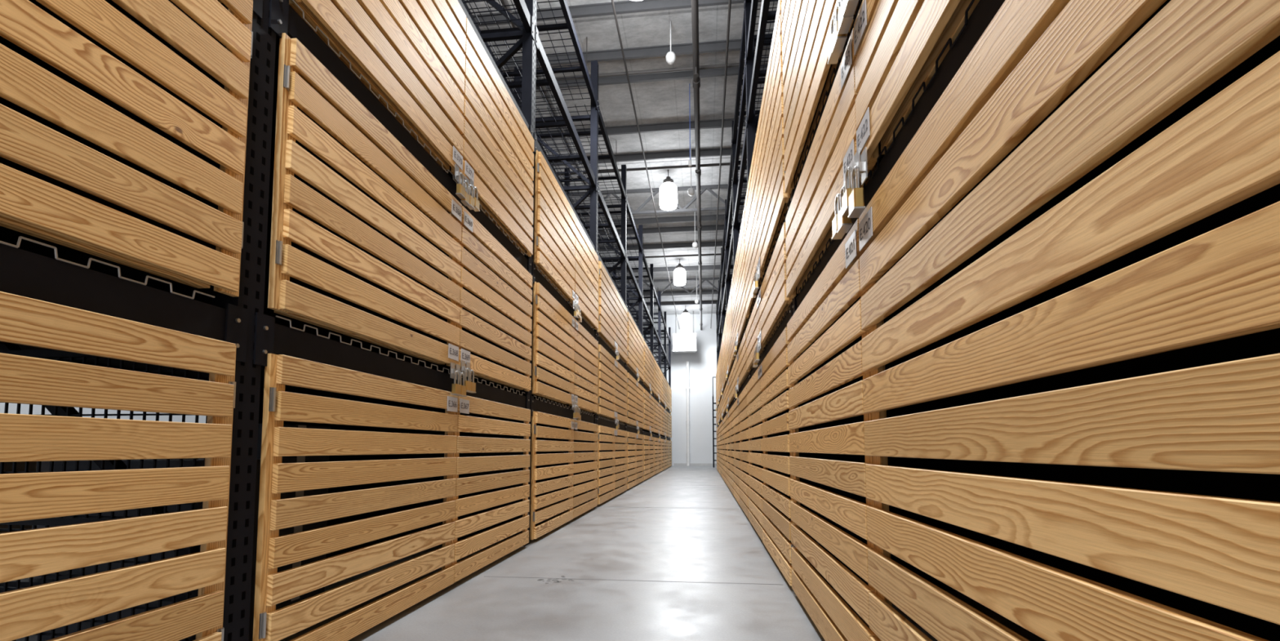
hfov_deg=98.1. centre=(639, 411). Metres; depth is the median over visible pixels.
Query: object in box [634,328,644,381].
wooden door
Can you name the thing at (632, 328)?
wooden door
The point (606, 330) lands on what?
wooden door
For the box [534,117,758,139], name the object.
beam
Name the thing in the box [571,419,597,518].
wooden door
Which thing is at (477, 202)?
padlock
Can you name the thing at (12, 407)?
wall
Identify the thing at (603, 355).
wooden door
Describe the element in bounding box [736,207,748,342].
wooden door
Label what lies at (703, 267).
beam
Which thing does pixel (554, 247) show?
wooden door
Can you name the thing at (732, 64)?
pipe
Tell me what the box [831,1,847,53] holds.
padlock
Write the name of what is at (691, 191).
sensor
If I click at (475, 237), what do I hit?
wooden door
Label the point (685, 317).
light
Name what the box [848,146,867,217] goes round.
padlock
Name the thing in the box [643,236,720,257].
pipe
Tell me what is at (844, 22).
padlock
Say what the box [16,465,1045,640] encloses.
floor
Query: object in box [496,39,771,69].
beam
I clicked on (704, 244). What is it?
beam
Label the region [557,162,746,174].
pipe
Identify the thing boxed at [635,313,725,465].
wall
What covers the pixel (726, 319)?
wooden door
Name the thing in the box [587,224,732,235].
beam
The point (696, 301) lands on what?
sensor
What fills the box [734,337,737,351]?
padlock
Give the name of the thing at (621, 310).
wooden door
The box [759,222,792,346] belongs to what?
wooden door
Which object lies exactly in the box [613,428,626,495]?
wooden door
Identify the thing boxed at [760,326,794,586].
wooden door
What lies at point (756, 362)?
padlock
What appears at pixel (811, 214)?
wooden door
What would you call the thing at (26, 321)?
wooden door
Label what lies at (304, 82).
wooden door
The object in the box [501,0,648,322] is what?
pipe
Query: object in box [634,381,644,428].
wooden door
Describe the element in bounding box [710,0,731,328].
conduit
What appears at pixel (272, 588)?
wooden door
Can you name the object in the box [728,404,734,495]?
wooden door
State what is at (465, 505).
wooden door
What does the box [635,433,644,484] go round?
wooden door
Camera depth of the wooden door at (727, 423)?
9.74 m
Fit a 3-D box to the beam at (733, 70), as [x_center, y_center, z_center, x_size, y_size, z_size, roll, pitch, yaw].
[-0.116,-4.864,8.103,15.900,0.117,0.070,0,-4,7]
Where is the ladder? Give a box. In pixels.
[712,376,716,467]
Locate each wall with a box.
[0,402,205,423]
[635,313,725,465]
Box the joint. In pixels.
[493,484,773,584]
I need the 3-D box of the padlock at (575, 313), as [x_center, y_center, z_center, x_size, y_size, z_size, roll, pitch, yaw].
[-0.623,-0.987,5.340,0.037,0.160,0.058,0,-4,7]
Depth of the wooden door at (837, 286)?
1.82 m
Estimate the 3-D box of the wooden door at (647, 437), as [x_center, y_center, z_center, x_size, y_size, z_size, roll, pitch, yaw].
[0.132,1.014,12.311,0.078,0.952,1.211,0,-4,7]
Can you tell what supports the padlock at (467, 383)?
hanging from the wooden door at (475, 237)
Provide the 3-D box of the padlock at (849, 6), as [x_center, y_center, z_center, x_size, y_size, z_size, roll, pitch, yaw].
[0.550,-1.122,1.442,0.037,0.160,0.058,0,-4,7]
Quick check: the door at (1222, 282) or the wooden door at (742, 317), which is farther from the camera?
the wooden door at (742, 317)
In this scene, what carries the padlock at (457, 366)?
hanging from the wooden door at (304, 82)
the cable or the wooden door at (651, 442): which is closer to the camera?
the cable
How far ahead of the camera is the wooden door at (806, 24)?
2.30 m
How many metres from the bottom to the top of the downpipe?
4.200 m
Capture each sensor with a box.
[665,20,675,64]
[687,145,694,195]
[692,211,697,248]
[694,272,698,303]
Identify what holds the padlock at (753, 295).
hanging from the wooden door at (751, 216)
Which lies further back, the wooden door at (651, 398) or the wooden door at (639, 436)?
the wooden door at (651, 398)
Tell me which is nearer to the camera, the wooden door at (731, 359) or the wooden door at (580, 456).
the wooden door at (580, 456)
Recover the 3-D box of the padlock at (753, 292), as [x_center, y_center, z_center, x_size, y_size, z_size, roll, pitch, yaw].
[0.859,-0.964,4.135,0.037,0.160,0.058,0,-4,7]
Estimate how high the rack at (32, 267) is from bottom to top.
5.500 m
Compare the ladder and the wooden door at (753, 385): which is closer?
the wooden door at (753, 385)
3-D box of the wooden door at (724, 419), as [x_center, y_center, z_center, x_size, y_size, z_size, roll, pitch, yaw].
[1.728,0.767,11.104,0.078,1.286,1.282,0,-4,7]
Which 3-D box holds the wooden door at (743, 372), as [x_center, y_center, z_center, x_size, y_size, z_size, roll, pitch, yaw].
[1.135,-0.549,6.014,0.079,0.409,1.282,0,-4,7]
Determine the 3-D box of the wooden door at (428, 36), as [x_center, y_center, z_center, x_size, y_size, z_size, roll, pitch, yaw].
[-1.030,-1.708,2.335,0.079,0.884,1.211,0,-4,7]
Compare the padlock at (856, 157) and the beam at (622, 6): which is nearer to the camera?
the padlock at (856, 157)
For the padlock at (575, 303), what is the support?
hanging from the wooden door at (554, 247)
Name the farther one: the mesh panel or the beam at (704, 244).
the beam at (704, 244)
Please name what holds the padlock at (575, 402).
hanging from the wooden door at (582, 335)
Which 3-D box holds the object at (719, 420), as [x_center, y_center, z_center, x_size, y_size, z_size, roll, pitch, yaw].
[2.171,0.048,15.025,0.078,0.410,1.282,0,-4,7]
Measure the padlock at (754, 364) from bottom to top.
0.160 m
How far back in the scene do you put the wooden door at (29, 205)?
1.22 m
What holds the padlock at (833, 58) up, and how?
hanging from the wooden door at (806, 24)
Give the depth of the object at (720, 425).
13.73 m
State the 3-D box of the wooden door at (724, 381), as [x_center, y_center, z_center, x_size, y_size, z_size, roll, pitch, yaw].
[1.728,-1.089,11.227,0.078,1.105,1.282,0,-4,7]
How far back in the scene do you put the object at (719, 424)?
14.83 m
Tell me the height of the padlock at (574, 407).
0.160 m
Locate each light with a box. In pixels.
[659,169,677,210]
[673,258,685,285]
[680,309,690,325]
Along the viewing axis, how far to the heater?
21.77 m
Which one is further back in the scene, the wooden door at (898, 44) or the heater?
the heater
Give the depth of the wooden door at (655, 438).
14.72 m
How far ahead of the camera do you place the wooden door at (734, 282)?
7.30 m
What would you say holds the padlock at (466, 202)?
hanging from the wooden door at (428, 36)
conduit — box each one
[611,0,679,328]
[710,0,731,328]
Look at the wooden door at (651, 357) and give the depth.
13.58 m
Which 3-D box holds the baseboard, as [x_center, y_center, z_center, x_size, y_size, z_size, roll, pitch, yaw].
[2.253,2.122,22.191,1.800,0.100,0.012,0,-4,7]
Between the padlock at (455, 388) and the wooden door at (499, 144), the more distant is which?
the wooden door at (499, 144)
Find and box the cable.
[688,83,691,166]
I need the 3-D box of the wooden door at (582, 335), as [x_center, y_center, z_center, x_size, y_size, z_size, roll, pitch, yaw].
[-0.601,-0.444,6.004,0.079,0.851,1.211,0,-4,7]
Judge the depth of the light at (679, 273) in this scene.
15.84 m
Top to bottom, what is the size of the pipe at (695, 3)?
0.785 m
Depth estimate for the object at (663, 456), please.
17.13 m
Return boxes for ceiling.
[464,0,778,315]
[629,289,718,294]
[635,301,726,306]
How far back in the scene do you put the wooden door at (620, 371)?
8.46 m
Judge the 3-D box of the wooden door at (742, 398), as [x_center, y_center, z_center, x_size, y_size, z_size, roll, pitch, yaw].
[1.135,0.425,5.949,0.079,1.287,1.282,0,-4,7]
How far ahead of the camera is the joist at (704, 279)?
17.84 m
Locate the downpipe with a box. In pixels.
[685,360,690,466]
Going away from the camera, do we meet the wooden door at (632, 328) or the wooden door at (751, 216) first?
the wooden door at (751, 216)
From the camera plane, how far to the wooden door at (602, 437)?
7.09 m
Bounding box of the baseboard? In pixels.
[673,462,716,466]
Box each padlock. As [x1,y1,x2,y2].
[449,361,461,395]
[454,164,466,199]
[455,364,466,396]
[460,171,470,205]
[461,360,471,391]
[465,176,475,209]
[466,361,475,392]
[470,177,479,211]
[572,401,577,418]
[573,300,577,317]
[574,298,578,315]
[574,401,579,417]
[575,300,580,318]
[576,404,581,420]
[577,309,582,322]
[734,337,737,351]
[751,284,755,297]
[752,271,758,293]
[753,269,759,291]
[753,347,759,366]
[754,266,759,289]
[754,339,759,363]
[755,337,760,361]
[827,15,840,64]
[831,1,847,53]
[831,181,844,239]
[836,185,852,233]
[837,0,853,34]
[841,147,860,217]
[842,0,858,16]
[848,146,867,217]
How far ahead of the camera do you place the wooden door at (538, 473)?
4.53 m
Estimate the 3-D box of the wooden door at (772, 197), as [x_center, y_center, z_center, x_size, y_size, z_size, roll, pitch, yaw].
[0.839,-1.601,3.495,0.079,1.104,1.282,0,-4,7]
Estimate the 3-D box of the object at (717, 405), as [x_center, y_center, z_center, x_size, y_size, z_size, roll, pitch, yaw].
[2.320,-0.747,16.382,0.078,1.104,1.282,0,-4,7]
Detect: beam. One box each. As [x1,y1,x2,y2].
[472,0,761,26]
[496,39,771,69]
[511,64,767,90]
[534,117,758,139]
[551,146,742,165]
[584,213,742,225]
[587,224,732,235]
[598,240,730,250]
[612,264,732,272]
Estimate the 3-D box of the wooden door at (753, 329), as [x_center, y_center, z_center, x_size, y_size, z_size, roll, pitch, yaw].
[0.986,-0.636,4.715,0.079,0.410,1.282,0,-4,7]
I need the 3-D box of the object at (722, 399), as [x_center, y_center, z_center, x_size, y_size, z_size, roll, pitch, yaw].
[1.875,-0.123,12.448,0.078,0.409,1.282,0,-4,7]
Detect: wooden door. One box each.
[0,0,253,296]
[0,291,236,640]
[252,353,457,640]
[267,32,462,366]
[288,0,466,175]
[450,395,530,582]
[454,205,532,391]
[456,17,533,256]
[529,410,573,539]
[531,281,574,404]
[533,150,575,302]
[568,318,598,413]
[569,215,598,329]
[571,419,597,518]
[596,343,616,418]
[596,425,615,504]
[597,260,616,349]
[612,289,627,362]
[612,360,626,422]
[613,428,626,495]
[626,311,637,373]
[626,372,637,426]
[626,431,637,488]
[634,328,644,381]
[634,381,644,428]
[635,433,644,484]
[643,340,649,387]
[643,388,650,430]
[643,435,650,479]
[647,351,654,392]
[648,394,654,431]
[648,435,654,476]
[653,360,658,397]
[653,399,658,433]
[653,437,658,474]
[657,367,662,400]
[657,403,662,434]
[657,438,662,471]
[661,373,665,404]
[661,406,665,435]
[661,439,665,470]
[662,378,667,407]
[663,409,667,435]
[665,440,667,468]
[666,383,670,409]
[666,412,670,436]
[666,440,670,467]
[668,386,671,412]
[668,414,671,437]
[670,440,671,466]
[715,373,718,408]
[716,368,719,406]
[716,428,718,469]
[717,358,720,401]
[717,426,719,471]
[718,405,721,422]
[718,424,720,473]
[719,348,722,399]
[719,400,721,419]
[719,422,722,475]
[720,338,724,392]
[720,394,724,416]
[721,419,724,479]
[722,324,726,387]
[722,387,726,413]
[723,416,727,484]
[724,309,729,380]
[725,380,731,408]
[725,412,730,488]
[727,284,733,371]
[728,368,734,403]
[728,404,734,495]
[731,255,739,359]
[732,352,742,395]
[733,398,741,504]
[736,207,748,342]
[737,329,750,386]
[737,384,750,518]
[744,133,762,315]
[746,293,767,370]
[746,365,764,540]
[756,0,790,275]
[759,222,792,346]
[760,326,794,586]
[781,0,858,193]
[785,27,876,298]
[786,218,877,640]
[853,0,979,169]
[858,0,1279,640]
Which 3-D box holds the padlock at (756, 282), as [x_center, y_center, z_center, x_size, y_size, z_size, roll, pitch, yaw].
[0.845,-0.965,4.013,0.037,0.160,0.058,0,-4,7]
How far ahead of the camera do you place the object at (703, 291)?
19.24 m
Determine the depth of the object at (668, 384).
20.10 m
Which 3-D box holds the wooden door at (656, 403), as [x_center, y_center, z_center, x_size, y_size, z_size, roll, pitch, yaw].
[0.422,0.146,14.907,0.078,0.851,1.211,0,-4,7]
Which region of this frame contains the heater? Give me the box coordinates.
[672,311,696,352]
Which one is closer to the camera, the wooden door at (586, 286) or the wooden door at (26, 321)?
the wooden door at (26, 321)
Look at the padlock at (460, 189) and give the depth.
2.80 m
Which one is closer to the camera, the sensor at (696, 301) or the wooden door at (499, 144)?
the wooden door at (499, 144)
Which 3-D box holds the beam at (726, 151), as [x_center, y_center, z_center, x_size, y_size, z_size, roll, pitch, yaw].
[0.134,-4.719,10.284,15.900,0.117,0.070,0,-4,7]
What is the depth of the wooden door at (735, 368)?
7.25 m
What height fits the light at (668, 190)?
0.756 m
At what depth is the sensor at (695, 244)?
12.40 m
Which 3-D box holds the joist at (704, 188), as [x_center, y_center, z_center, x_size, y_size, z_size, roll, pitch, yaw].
[0.294,-4.422,11.658,15.900,0.525,0.060,0,-4,7]
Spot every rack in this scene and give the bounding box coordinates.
[0,0,671,640]
[715,0,1279,640]
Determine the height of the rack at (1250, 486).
5.500 m
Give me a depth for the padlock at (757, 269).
4.08 m
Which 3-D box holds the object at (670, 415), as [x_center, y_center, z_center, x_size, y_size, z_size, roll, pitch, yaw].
[1.142,0.561,21.171,0.078,0.851,1.211,0,-4,7]
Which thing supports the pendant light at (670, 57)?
attached to the ceiling at (668, 100)
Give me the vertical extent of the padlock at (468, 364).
0.160 m
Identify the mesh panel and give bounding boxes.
[0,349,200,640]
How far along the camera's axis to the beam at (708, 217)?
13.10 m
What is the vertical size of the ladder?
3.298 m
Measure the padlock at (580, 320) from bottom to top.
0.160 m
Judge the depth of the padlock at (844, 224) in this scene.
1.51 m
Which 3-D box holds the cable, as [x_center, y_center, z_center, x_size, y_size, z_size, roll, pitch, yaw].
[0.742,-4.270,8.268,0.044,1.275,0.044,0,-4,7]
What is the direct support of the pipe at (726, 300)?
hanging from the ceiling at (668, 100)
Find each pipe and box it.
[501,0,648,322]
[507,36,768,81]
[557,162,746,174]
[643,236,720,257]
[645,299,726,302]
[691,0,702,330]
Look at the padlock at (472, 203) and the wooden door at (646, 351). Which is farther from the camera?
the wooden door at (646, 351)
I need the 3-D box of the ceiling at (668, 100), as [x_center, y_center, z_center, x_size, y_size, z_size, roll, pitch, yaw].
[0.168,-4.836,10.590,16.000,0.150,24.400,0,-4,7]
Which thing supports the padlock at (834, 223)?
hanging from the wooden door at (811, 214)
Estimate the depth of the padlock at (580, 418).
5.44 m
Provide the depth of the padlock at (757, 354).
3.96 m
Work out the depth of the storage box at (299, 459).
2.44 m
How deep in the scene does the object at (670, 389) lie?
21.17 m
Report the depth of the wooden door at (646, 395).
12.25 m
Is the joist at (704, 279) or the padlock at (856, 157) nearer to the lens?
the padlock at (856, 157)
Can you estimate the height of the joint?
0.001 m
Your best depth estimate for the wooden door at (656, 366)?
14.90 m
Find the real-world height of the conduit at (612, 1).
0.024 m
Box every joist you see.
[569,182,746,217]
[616,277,725,296]
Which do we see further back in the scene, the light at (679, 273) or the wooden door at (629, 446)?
the light at (679, 273)
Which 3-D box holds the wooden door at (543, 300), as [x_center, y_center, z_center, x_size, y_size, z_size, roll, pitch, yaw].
[-0.739,-0.524,4.796,0.079,0.851,1.211,0,-4,7]

